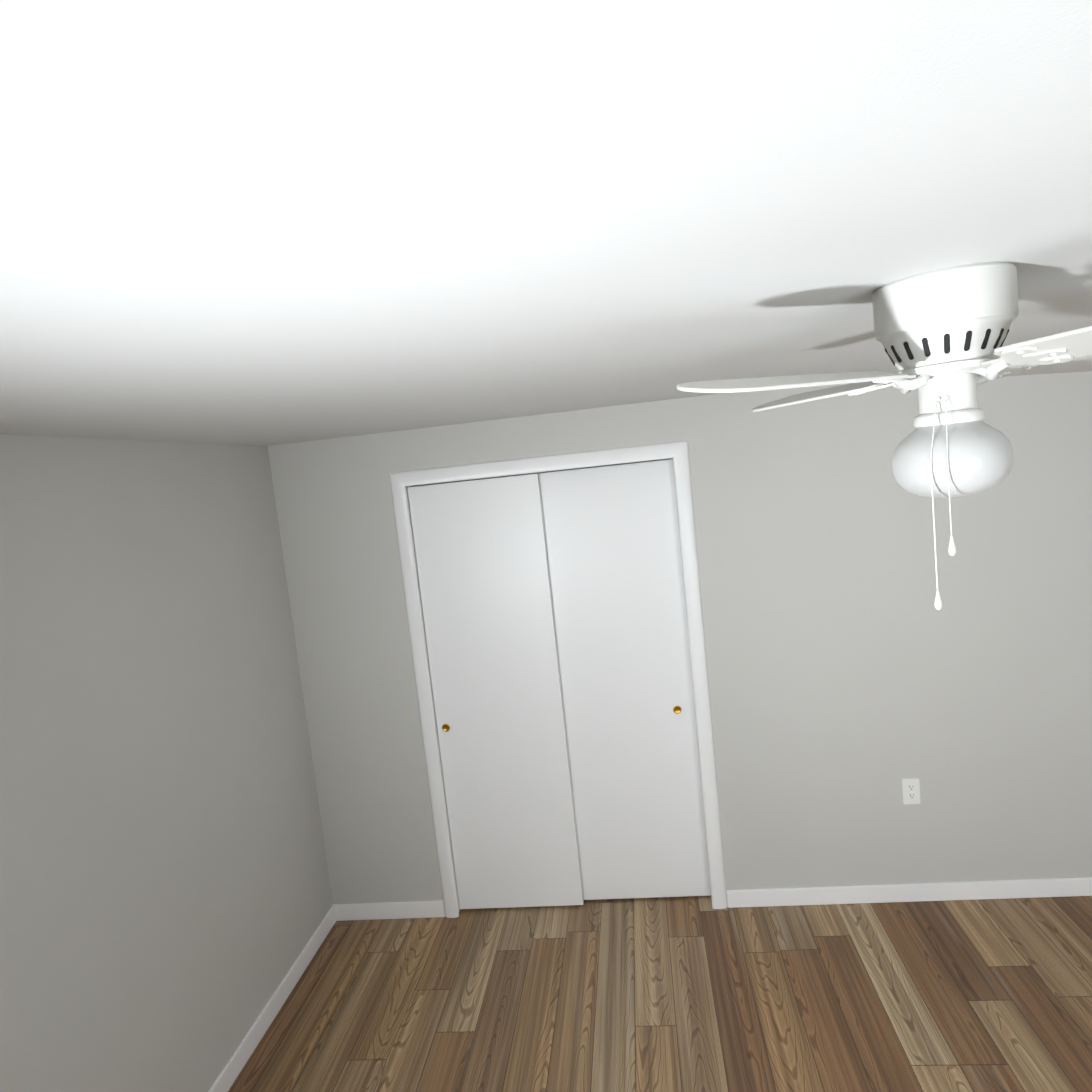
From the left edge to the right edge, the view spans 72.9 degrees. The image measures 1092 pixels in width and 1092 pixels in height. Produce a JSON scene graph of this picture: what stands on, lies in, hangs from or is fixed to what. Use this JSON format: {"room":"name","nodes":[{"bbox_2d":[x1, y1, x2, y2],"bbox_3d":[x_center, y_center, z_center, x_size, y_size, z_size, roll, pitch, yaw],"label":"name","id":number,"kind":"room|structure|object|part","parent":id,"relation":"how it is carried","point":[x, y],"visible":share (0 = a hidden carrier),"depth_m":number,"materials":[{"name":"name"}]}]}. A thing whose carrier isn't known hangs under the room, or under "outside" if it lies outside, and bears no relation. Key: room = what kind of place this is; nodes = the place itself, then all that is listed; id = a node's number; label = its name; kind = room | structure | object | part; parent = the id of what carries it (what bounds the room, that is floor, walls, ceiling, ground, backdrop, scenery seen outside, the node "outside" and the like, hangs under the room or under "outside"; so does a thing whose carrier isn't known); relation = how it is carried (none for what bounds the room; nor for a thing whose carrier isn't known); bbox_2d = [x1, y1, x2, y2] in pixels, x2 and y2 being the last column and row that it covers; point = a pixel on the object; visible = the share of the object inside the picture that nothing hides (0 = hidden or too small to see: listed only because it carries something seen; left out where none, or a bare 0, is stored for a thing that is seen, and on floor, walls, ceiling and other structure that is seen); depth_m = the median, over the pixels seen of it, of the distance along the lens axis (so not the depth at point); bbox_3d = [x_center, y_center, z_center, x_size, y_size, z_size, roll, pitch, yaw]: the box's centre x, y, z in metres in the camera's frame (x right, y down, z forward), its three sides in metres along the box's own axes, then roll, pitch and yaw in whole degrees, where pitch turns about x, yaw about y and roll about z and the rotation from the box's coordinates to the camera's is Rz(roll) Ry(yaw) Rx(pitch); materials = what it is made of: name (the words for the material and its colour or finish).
{"room":"empty bedroom","nodes":[
{"label":"empty bedroom","id":0,"kind":"room"},
{"bbox_2d":[0,434,332,1091],"bbox_3d":[-1.422,0.908,1.553,0.120,2.300,3.920,-5,6,7],"label":"wall","id":1,"kind":"structure","parent":0,"point":[166,903],"depth_m":2.36,"materials":[{"name":"paint"}]},
{"bbox_2d":[208,906,335,1091],"bbox_3d":[-1.234,1.993,1.710,0.013,0.082,3.787,-5,6,7],"label":"baseboard","id":2,"kind":"structure","parent":1,"relation":"attached to","point":[235,1064],"depth_m":2.94,"materials":[{"name":"white wood"}]},
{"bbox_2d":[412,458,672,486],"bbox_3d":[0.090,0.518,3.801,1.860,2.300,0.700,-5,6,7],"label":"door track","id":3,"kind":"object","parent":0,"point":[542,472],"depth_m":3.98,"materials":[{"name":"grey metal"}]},
{"bbox_2d":[0,0,1091,445],"bbox_3d":[2.051,-0.724,2.044,7.170,0.100,6.020,-5,6,7],"label":"ceiling","id":4,"kind":"structure","parent":0,"point":[256,222],"depth_m":0.67,"materials":[{"name":"paint"}]},
{"bbox_2d":[677,262,1091,609],"bbox_3d":[0.686,-0.177,1.256,0.749,0.536,0.749,-3,6,26],"label":"ceiling fan","id":5,"kind":"object","parent":4,"relation":"hanging from","point":[941,335],"visible":1,"depth_m":1.18,"materials":[{"name":"white metal"}]},
{"bbox_3d":[0.650,-0.069,1.210,0.052,0.348,0.062,-5,6,7],"label":"cord","id":6,"kind":"part","parent":5,"relation":"part of","materials":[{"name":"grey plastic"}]},
{"bbox_3d":[0.689,-0.151,1.258,0.182,0.137,0.182,-5,6,7],"label":"globe","id":7,"kind":"part","parent":5,"relation":"part of","materials":[{"name":"white glass"}]},
{"bbox_2d":[228,896,1091,1091],"bbox_3d":[2.303,1.650,2.287,7.170,0.100,6.020,-5,6,7],"label":"floor","id":8,"kind":"structure","parent":0,"point":[681,994],"depth_m":2.81,"materials":[{"name":"wood"}]},
{"bbox_2d":[267,371,1091,910],"bbox_3d":[0.924,0.481,3.289,4.420,2.300,0.120,-5,6,7],"label":"wall","id":9,"kind":"structure","parent":0,"point":[855,677],"depth_m":3.19,"materials":[{"name":"paint"}]},
{"bbox_2d":[407,473,583,908],"bbox_3d":[-0.225,0.711,3.429,0.598,2.035,0.032,-5,6,7],"label":"closet door","id":10,"kind":"structure","parent":9,"relation":"in","point":[483,570],"depth_m":3.41,"materials":[{"name":"white wood"}]},
{"bbox_2d":[442,724,449,731],"bbox_3d":[-0.468,0.850,3.454,0.038,0.038,0.003,-5,6,7],"label":"door handle","id":11,"kind":"object","parent":10,"relation":"attached to","point":[445,727],"visible":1,"depth_m":3.45,"materials":[{"name":"gold metal"}]},
{"bbox_2d":[406,458,671,486],"bbox_3d":[-0.035,-0.336,3.307,1.200,0.015,0.086,-5,6,7],"label":"trim","id":12,"kind":"structure","parent":9,"relation":"attached to","point":[539,472],"depth_m":3.26,"materials":[{"name":"white wood"}]},
{"bbox_2d":[389,440,726,917],"bbox_3d":[0.071,0.671,3.405,1.230,2.080,0.122,-5,6,7],"label":"door frame","id":13,"kind":"structure","parent":9,"relation":"attached to","point":[433,698],"depth_m":3.44,"materials":[{"name":"white wood"}]},
{"bbox_2d":[538,459,710,899],"bbox_3d":[0.353,0.653,3.398,0.633,2.035,0.032,-5,6,7],"label":"closet door","id":14,"kind":"structure","parent":9,"relation":"in","point":[613,549],"depth_m":3.38,"materials":[{"name":"white wood"}]},
{"bbox_2d":[673,706,681,713],"bbox_3d":[0.598,0.746,3.364,0.038,0.038,0.003,-5,6,7],"label":"door handle","id":15,"kind":"object","parent":14,"relation":"attached to","point":[677,709],"visible":1,"depth_m":3.36,"materials":[{"name":"gold metal"}]},
{"bbox_2d":[332,877,1091,920],"bbox_3d":[1.087,1.581,3.329,4.287,0.082,0.013,-5,6,7],"label":"baseboard","id":16,"kind":"structure","parent":9,"relation":"attached to","point":[976,890],"depth_m":3.28,"materials":[{"name":"white wood"}]},
{"bbox_2d":[902,778,920,804],"bbox_3d":[1.591,1.069,3.217,0.070,0.115,0.009,-5,6,7],"label":"outlet","id":17,"kind":"object","parent":9,"relation":"attached to","point":[911,790],"visible":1,"depth_m":3.21,"materials":[{"name":"white plastic"}]}
]}

